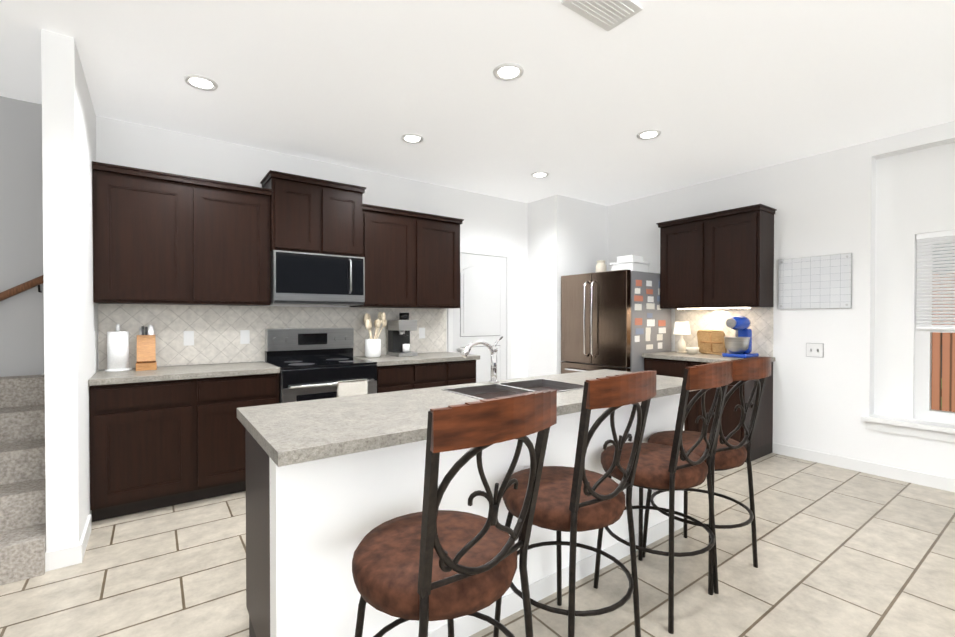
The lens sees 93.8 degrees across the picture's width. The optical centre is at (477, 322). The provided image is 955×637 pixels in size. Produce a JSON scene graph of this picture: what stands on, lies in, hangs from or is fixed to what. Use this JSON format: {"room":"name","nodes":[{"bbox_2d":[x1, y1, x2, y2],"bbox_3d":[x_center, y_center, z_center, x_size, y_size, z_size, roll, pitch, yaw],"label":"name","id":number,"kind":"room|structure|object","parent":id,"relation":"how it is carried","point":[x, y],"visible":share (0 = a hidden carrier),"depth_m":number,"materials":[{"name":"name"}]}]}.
{"room":"kitchen","nodes":[
{"label":"kitchen","id":0,"kind":"room"},
{"bbox_2d":[41,29,97,551],"bbox_3d":[-2.473,-0.112,2.749,0.125,2.746,1.101,0,1,-36],"label":"wall","id":1,"kind":"structure","parent":0,"point":[70,305],"depth_m":2.32,"materials":[{"name":"white paint"}]},
{"bbox_2d":[71,514,91,564],"bbox_3d":[-2.227,1.216,2.525,0.031,0.095,0.454,0,1,-36],"label":"baseboard","id":2,"kind":"structure","parent":1,"relation":"attached to","point":[77,551],"depth_m":2.37,"materials":[{"name":"white"}]},
{"bbox_2d":[0,96,527,378],"bbox_3d":[-1.114,-0.129,4.490,6.917,2.746,0.120,0,1,-36],"label":"wall","id":3,"kind":"structure","parent":0,"point":[492,223],"depth_m":3.47,"materials":[{"name":"white paint"}]},
{"bbox_2d":[0,275,43,300],"bbox_3d":[-3.225,-0.069,2.825,0.969,0.635,0.092,0,1,-36],"label":"stair handrail","id":4,"kind":"object","parent":3,"relation":"attached to","point":[22,287],"visible":0.74,"depth_m":2.94,"materials":[{"name":"brown wood"}]},
{"bbox_2d":[92,161,191,304],"bbox_3d":[-2.425,-0.593,3.254,0.545,0.915,0.327,0,1,-36],"label":"upper cabinet","id":5,"kind":"object","parent":3,"relation":"attached to","point":[186,253],"depth_m":3.12,"materials":[{"name":"brown wood"}]},
{"bbox_2d":[183,331,193,345],"bbox_3d":[-2.291,0.126,3.546,0.070,0.115,0.008,0,1,-36],"label":"electrical outlet","id":6,"kind":"object","parent":3,"relation":"attached to","point":[188,336],"visible":1,"depth_m":3.54,"materials":[{"name":"white plastic"}]},
{"bbox_2d":[192,177,271,308],"bbox_3d":[-2.014,-0.596,3.552,0.624,0.915,0.327,0,1,-36],"label":"upper cabinet","id":7,"kind":"object","parent":3,"relation":"attached to","point":[231,257],"depth_m":3.44,"materials":[{"name":"brown wood"}]},
{"bbox_2d":[240,330,249,343],"bbox_3d":[-1.967,0.123,3.781,0.070,0.115,0.008,0,1,-36],"label":"electrical outlet","id":8,"kind":"object","parent":3,"relation":"attached to","point":[244,336],"visible":1,"depth_m":3.78,"materials":[{"name":"white plastic"}]},
{"bbox_2d":[260,170,323,253],"bbox_3d":[-1.594,-0.891,3.832,0.380,0.612,0.362,0,1,-36],"label":"upper cabinet","id":9,"kind":"object","parent":3,"relation":"attached to","point":[295,204],"depth_m":3.69,"materials":[{"name":"brown wood"}]},
{"bbox_2d":[270,250,364,305],"bbox_3d":[-1.414,-0.368,3.912,0.754,0.425,0.436,0,1,-36],"label":"microwave","id":10,"kind":"object","parent":9,"relation":"attached to","point":[299,278],"visible":1,"depth_m":3.74,"materials":[{"name":"silver metal"}]},
{"bbox_2d":[324,181,363,256],"bbox_3d":[-1.287,-0.893,4.056,0.380,0.612,0.362,0,1,-36],"label":"upper cabinet","id":11,"kind":"object","parent":3,"relation":"attached to","point":[343,205],"depth_m":3.92,"materials":[{"name":"brown wood"}]},
{"bbox_2d":[348,205,415,308],"bbox_3d":[-0.922,-0.604,4.345,0.539,0.915,0.327,0,1,-36],"label":"upper cabinet","id":12,"kind":"object","parent":3,"relation":"attached to","point":[389,234],"depth_m":4.22,"materials":[{"name":"brown wood"}]},
{"bbox_2d":[419,328,424,337],"bbox_3d":[-0.592,0.114,4.780,0.070,0.115,0.008,0,1,-36],"label":"electrical outlet","id":13,"kind":"object","parent":3,"relation":"attached to","point":[421,332],"visible":1,"depth_m":4.78,"materials":[{"name":"white plastic"}]},
{"bbox_2d":[416,213,461,308],"bbox_3d":[-0.486,-0.607,4.662,0.540,0.915,0.327,0,1,-36],"label":"upper cabinet","id":14,"kind":"object","parent":3,"relation":"attached to","point":[437,238],"depth_m":4.53,"materials":[{"name":"brown wood"}]},
{"bbox_2d":[447,247,510,382],"bbox_3d":[0.056,0.192,5.217,0.910,2.090,0.083,0,1,-36],"label":"door","id":15,"kind":"structure","parent":3,"relation":"attached to","point":[482,312],"depth_m":5.25,"materials":[{"name":"white"}]},
{"bbox_2d":[0,453,954,636],"bbox_3d":[1.051,1.299,1.524,6.917,0.050,7.647,0,1,-36],"label":"floor","id":16,"kind":"structure","parent":0,"point":[842,552],"depth_m":2.24,"materials":[{"name":"tile"}]},
{"bbox_2d":[0,375,45,584],"bbox_3d":[-2.945,0.815,2.386,1.071,0.900,1.146,0,1,-36],"label":"stairs","id":17,"kind":"structure","parent":16,"relation":"on","point":[22,489],"depth_m":2.50,"materials":[{"name":"carpet"}]},
{"bbox_2d":[89,377,211,521],"bbox_3d":[-2.308,0.820,3.173,0.622,0.875,0.617,0,1,-36],"label":"base cabinet","id":18,"kind":"object","parent":16,"relation":"on","point":[151,441],"depth_m":2.93,"materials":[{"name":"brown wood"}]},
{"bbox_2d":[88,361,279,384],"bbox_3d":[-2.111,0.361,3.297,1.092,0.039,0.642,0,1,-36],"label":"countertop","id":19,"kind":"structure","parent":18,"relation":"on","point":[226,368],"depth_m":3.13,"materials":[{"name":"grey stone"}]},
{"bbox_2d":[105,324,131,371],"bbox_3d":[-2.547,0.179,3.168,0.150,0.327,0.150,0,1,-36],"label":"paper towel","id":20,"kind":"object","parent":19,"relation":"on","point":[117,350],"visible":1,"depth_m":3.12,"materials":[{"name":"white paper"}]},
{"bbox_2d":[136,325,156,370],"bbox_3d":[-2.427,0.180,3.275,0.120,0.323,0.232,0,1,-36],"label":"knife block","id":21,"kind":"object","parent":19,"relation":"on","point":[146,351],"visible":1,"depth_m":3.23,"materials":[{"name":"brown wood"}]},
{"bbox_2d":[212,373,278,496],"bbox_3d":[-1.928,0.817,3.449,0.622,0.875,0.617,0,1,-36],"label":"base cabinet","id":22,"kind":"object","parent":16,"relation":"on","point":[229,394],"depth_m":3.21,"materials":[{"name":"brown wood"}]},
{"bbox_2d":[265,328,376,402],"bbox_3d":[-1.323,0.653,3.797,0.754,1.195,0.709,0,1,-36],"label":"range","id":23,"kind":"object","parent":16,"relation":"on","point":[316,363],"visible":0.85,"depth_m":3.75,"materials":[{"name":"silver metal"}]},
{"bbox_2d":[377,365,423,392],"bbox_3d":[-0.878,0.809,4.212,0.437,0.875,0.617,0,1,-36],"label":"base cabinet","id":24,"kind":"object","parent":16,"relation":"on","point":[390,378],"depth_m":3.97,"materials":[{"name":"brown wood"}]},
{"bbox_2d":[353,353,479,364],"bbox_3d":[-0.603,0.350,4.392,1.099,0.039,0.642,0,1,-36],"label":"countertop","id":25,"kind":"structure","parent":24,"relation":"on","point":[422,358],"depth_m":4.21,"materials":[{"name":"grey stone"}]},
{"bbox_2d":[363,312,386,357],"bbox_3d":[-0.978,0.114,4.258,0.242,0.434,0.148,0,1,-36],"label":"utensil crock","id":26,"kind":"object","parent":25,"relation":"on","point":[372,347],"visible":1,"depth_m":4.20,"materials":[{"name":"white ceramic"}]},
{"bbox_2d":[388,313,417,356],"bbox_3d":[-0.726,0.117,4.404,0.200,0.425,0.321,0,1,-36],"label":"coffee maker","id":27,"kind":"object","parent":25,"relation":"on","point":[401,328],"visible":1,"depth_m":4.39,"materials":[{"name":"silver metal"}]},
{"bbox_2d":[424,361,455,387],"bbox_3d":[-0.619,0.807,4.400,0.508,0.875,0.617,0,1,-36],"label":"base cabinet","id":28,"kind":"object","parent":16,"relation":"on","point":[441,373],"depth_m":4.21,"materials":[{"name":"brown wood"}]},
{"bbox_2d":[352,390,556,636],"bbox_3d":[-0.095,0.726,1.264,0.484,1.103,0.546,0,1,-36],"label":"bar stool","id":29,"kind":"object","parent":16,"relation":"on","point":[428,563],"visible":1,"depth_m":1.11,"materials":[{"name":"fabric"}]},
{"bbox_2d":[245,396,683,636],"bbox_3d":[0.150,0.828,2.320,2.362,0.874,0.620,0,1,-36],"label":"kitchen island","id":30,"kind":"object","parent":16,"relation":"on","point":[331,483],"depth_m":1.61,"materials":[{"name":"white paint"}]},
{"bbox_2d":[237,369,700,467],"bbox_3d":[0.192,0.372,2.258,2.400,0.040,0.764,0,1,-36],"label":"island countertop","id":31,"kind":"structure","parent":30,"relation":"on","point":[300,432],"depth_m":1.67,"materials":[{"name":"grey stone"}]},
{"bbox_2d":[462,336,502,383],"bbox_3d":[0.037,0.216,2.523,0.365,0.266,0.131,0,1,-36],"label":"faucet","id":32,"kind":"object","parent":31,"relation":"on","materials":[{"name":"silver metal"}]},
{"bbox_2d":[441,376,583,399],"bbox_3d":[0.224,0.451,2.368,0.722,0.208,0.406,0,1,-36],"label":"sink","id":33,"kind":"object","parent":31,"relation":"in","point":[502,388],"depth_m":2.49,"materials":[{"name":"grey metal"}]},
{"bbox_2d":[456,361,475,384],"bbox_3d":[-0.359,0.805,4.589,0.437,0.875,0.617,0,1,-36],"label":"base cabinet","id":34,"kind":"object","parent":16,"relation":"on","point":[465,370],"depth_m":4.39,"materials":[{"name":"brown wood"}]},
{"bbox_2d":[528,194,607,376],"bbox_3d":[1.166,-0.142,5.759,0.937,2.746,0.507,0,1,-36],"label":"wall box","id":35,"kind":"object","parent":16,"relation":"on","point":[567,235],"visible":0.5,"depth_m":5.47,"materials":[{"name":"white paint"}]},
{"bbox_2d":[493,370,655,636],"bbox_3d":[0.355,0.721,1.715,0.484,1.103,0.546,0,1,-36],"label":"bar stool","id":36,"kind":"object","parent":16,"relation":"on","point":[576,498],"visible":0.92,"depth_m":1.55,"materials":[{"name":"fabric"}]},
{"bbox_2d":[561,269,670,373],"bbox_3d":[1.560,0.345,5.151,0.886,1.785,0.917,0,1,-36],"label":"refrigerator","id":37,"kind":"object","parent":16,"relation":"on","point":[619,320],"visible":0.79,"depth_m":4.82,"materials":[{"name":"grey metal"}]},
{"bbox_2d":[596,260,605,271],"bbox_3d":[1.457,-0.639,5.271,0.122,0.180,0.122,1,1,42],"label":"jar","id":38,"kind":"object","parent":37,"relation":"on","point":[601,266],"depth_m":5.22,"materials":[{"name":"beige ceramic"}]},
{"bbox_2d":[610,255,649,271],"bbox_3d":[1.709,-0.642,5.009,0.320,0.189,0.300,0,1,-36],"label":"box","id":39,"kind":"object","parent":37,"relation":"on","point":[633,263],"depth_m":4.91,"materials":[{"name":"white cardboard"}]},
{"bbox_2d":[593,361,732,633],"bbox_3d":[0.851,0.718,2.088,0.485,1.103,0.546,0,1,-36],"label":"bar stool","id":40,"kind":"object","parent":16,"relation":"on","point":[674,467],"visible":0.9,"depth_m":1.92,"materials":[{"name":"fabric"}]},
{"bbox_2d":[643,357,770,594],"bbox_3d":[1.175,0.715,2.335,0.485,1.103,0.546,0,1,-36],"label":"bar stool","id":41,"kind":"object","parent":16,"relation":"on","point":[728,453],"visible":0.81,"depth_m":2.19,"materials":[{"name":"metal"}]},
{"bbox_2d":[642,204,776,462],"bbox_3d":[2.275,0.084,4.480,0.642,2.320,1.030,0,1,-36],"label":"tall cabinet","id":42,"kind":"object","parent":16,"relation":"on","point":[716,269],"visible":0.6,"depth_m":4.33,"materials":[{"name":"brown wood"}]},
{"bbox_2d":[673,322,689,352],"bbox_3d":[2.186,0.161,4.780,0.170,0.330,0.170,0,1,-36],"label":"lamp","id":43,"kind":"object","parent":42,"relation":"on","point":[681,328],"visible":1,"depth_m":4.74,"materials":[{"name":"beige ceramic"}]},
{"bbox_2d":[686,347,698,353],"bbox_3d":[2.215,0.293,4.605,0.130,0.070,0.130,0,1,-36],"label":"bowl","id":44,"kind":"object","parent":42,"relation":"on","point":[692,350],"visible":1,"depth_m":4.57,"materials":[{"name":"beige ceramic"}]},
{"bbox_2d":[697,330,726,354],"bbox_3d":[2.383,0.202,4.553,0.070,0.250,0.282,0,1,-36],"label":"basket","id":45,"kind":"object","parent":42,"relation":"on","point":[711,342],"visible":0.88,"depth_m":4.54,"materials":[{"name":"brown wicker"}]},
{"bbox_2d":[722,316,758,357],"bbox_3d":[2.507,0.133,4.284,0.348,0.396,0.224,0,1,-36],"label":"stand mixer","id":46,"kind":"object","parent":42,"relation":"on","point":[739,345],"visible":1,"depth_m":4.21,"materials":[{"name":"blue"}]},
{"bbox_2d":[0,0,954,205],"bbox_3d":[1.051,-1.497,1.496,6.917,0.050,7.647,0,1,-36],"label":"ceiling","id":47,"kind":"structure","parent":0,"point":[710,90],"depth_m":2.74,"materials":[{"name":"white paint"}]},
{"bbox_2d":[183,74,217,90],"bbox_3d":[-1.709,-1.479,2.763,0.184,0.010,0.184,0,1,-36],"label":"recessed light","id":48,"kind":"object","parent":47,"relation":"in","point":[200,82],"visible":0.96,"depth_m":2.75,"materials":[{"name":"white plastic"}]},
{"bbox_2d":[401,133,423,143],"bbox_3d":[-0.528,-1.488,3.621,0.184,0.010,0.184,0,1,-36],"label":"recessed light","id":49,"kind":"object","parent":47,"relation":"in","point":[411,138],"visible":0.98,"depth_m":3.61,"materials":[{"name":"white plastic"}]},
{"bbox_2d":[493,63,523,80],"bbox_3d":[0.183,-1.478,2.642,0.184,0.010,0.184,0,1,-36],"label":"recessed light","id":50,"kind":"object","parent":47,"relation":"in","point":[508,71],"visible":1,"depth_m":2.63,"materials":[{"name":"white plastic"}]},
{"bbox_2d":[531,172,548,177],"bbox_3d":[0.635,-1.497,4.539,0.184,0.010,0.184,0,1,-36],"label":"recessed light","id":51,"kind":"object","parent":47,"relation":"in","point":[539,174],"visible":0.98,"depth_m":4.52,"materials":[{"name":"white plastic"}]},
{"bbox_2d":[561,0,642,31],"bbox_3d":[0.581,-1.470,2.078,0.340,0.016,0.200,0,1,-36],"label":"ceiling vent","id":52,"kind":"object","parent":47,"relation":"in","point":[607,15],"visible":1,"depth_m":2.10,"materials":[{"name":"white metal"}]},
{"bbox_2d":[636,129,660,139],"bbox_3d":[1.357,-1.487,3.544,0.184,0.010,0.184,0,1,-36],"label":"recessed light","id":53,"kind":"object","parent":47,"relation":"in","point":[649,134],"visible":0.96,"depth_m":3.54,"materials":[{"name":"white plastic"}]},
{"bbox_2d":[607,121,954,478],"bbox_3d":[3.670,-0.118,3.363,0.300,2.746,7.567,0,1,-36],"label":"wall","id":54,"kind":"structure","parent":0,"point":[875,207],"depth_m":3.80,"materials":[{"name":"white paint"}]},
{"bbox_2d":[806,343,823,357],"bbox_3d":[3.015,0.249,3.999,0.015,0.126,0.132,0,1,-36],"label":"switch plate","id":55,"kind":"object","parent":54,"relation":"attached to","point":[814,349],"visible":1,"depth_m":3.99,"materials":[{"name":"white plastic"}]},
{"bbox_2d":[778,253,851,308],"bbox_3d":[3.004,-0.356,4.004,0.021,0.470,0.550,0,1,-36],"label":"whiteboard","id":56,"kind":"object","parent":54,"relation":"attached to","point":[819,282],"visible":1,"depth_m":3.98,"materials":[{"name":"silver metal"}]},
{"bbox_2d":[772,443,954,491],"bbox_3d":[4.296,1.219,2.249,0.013,0.095,5.007,0,1,-36],"label":"baseboard","id":57,"kind":"structure","parent":54,"relation":"attached to","point":[929,480],"depth_m":3.69,"materials":[{"name":"white"}]},
{"bbox_2d":[861,414,954,442],"bbox_3d":[3.939,0.841,2.816,0.180,0.110,2.330,0,1,-36],"label":"window sill","id":58,"kind":"structure","parent":54,"relation":"attached to","point":[919,428],"depth_m":3.48,"materials":[{"name":"white"}]},
{"bbox_2d":[914,235,954,424],"bbox_3d":[4.063,0.044,2.935,0.070,1.490,1.710,0,1,-36],"label":"window","id":59,"kind":"structure","parent":54,"relation":"in","point":[923,410],"depth_m":3.55,"materials":[{"name":"white plastic"}]},
{"bbox_2d":[916,230,954,329],"bbox_3d":[4.014,-0.319,2.896,0.040,0.758,1.690,0,1,-36],"label":"window blinds","id":60,"kind":"object","parent":59,"relation":"attached to","point":[928,238],"visible":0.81,"depth_m":3.49,"materials":[{"name":"white plastic"}]},
{"bbox_3d":[7.654,1.268,5.550,8.700,0.050,12.000,0,1,-36],"label":"ground","id":61,"kind":"structure","parent":0,"visible":0},
{"bbox_2d":[931,273,954,411],"bbox_3d":[6.521,0.314,4.758,0.146,1.874,10.066,0,1,-36],"label":"fence","id":62,"kind":"object","parent":61,"relation":"on","point":[934,368],"depth_m":5.59,"materials":[{"name":"brown wood"}]}
]}

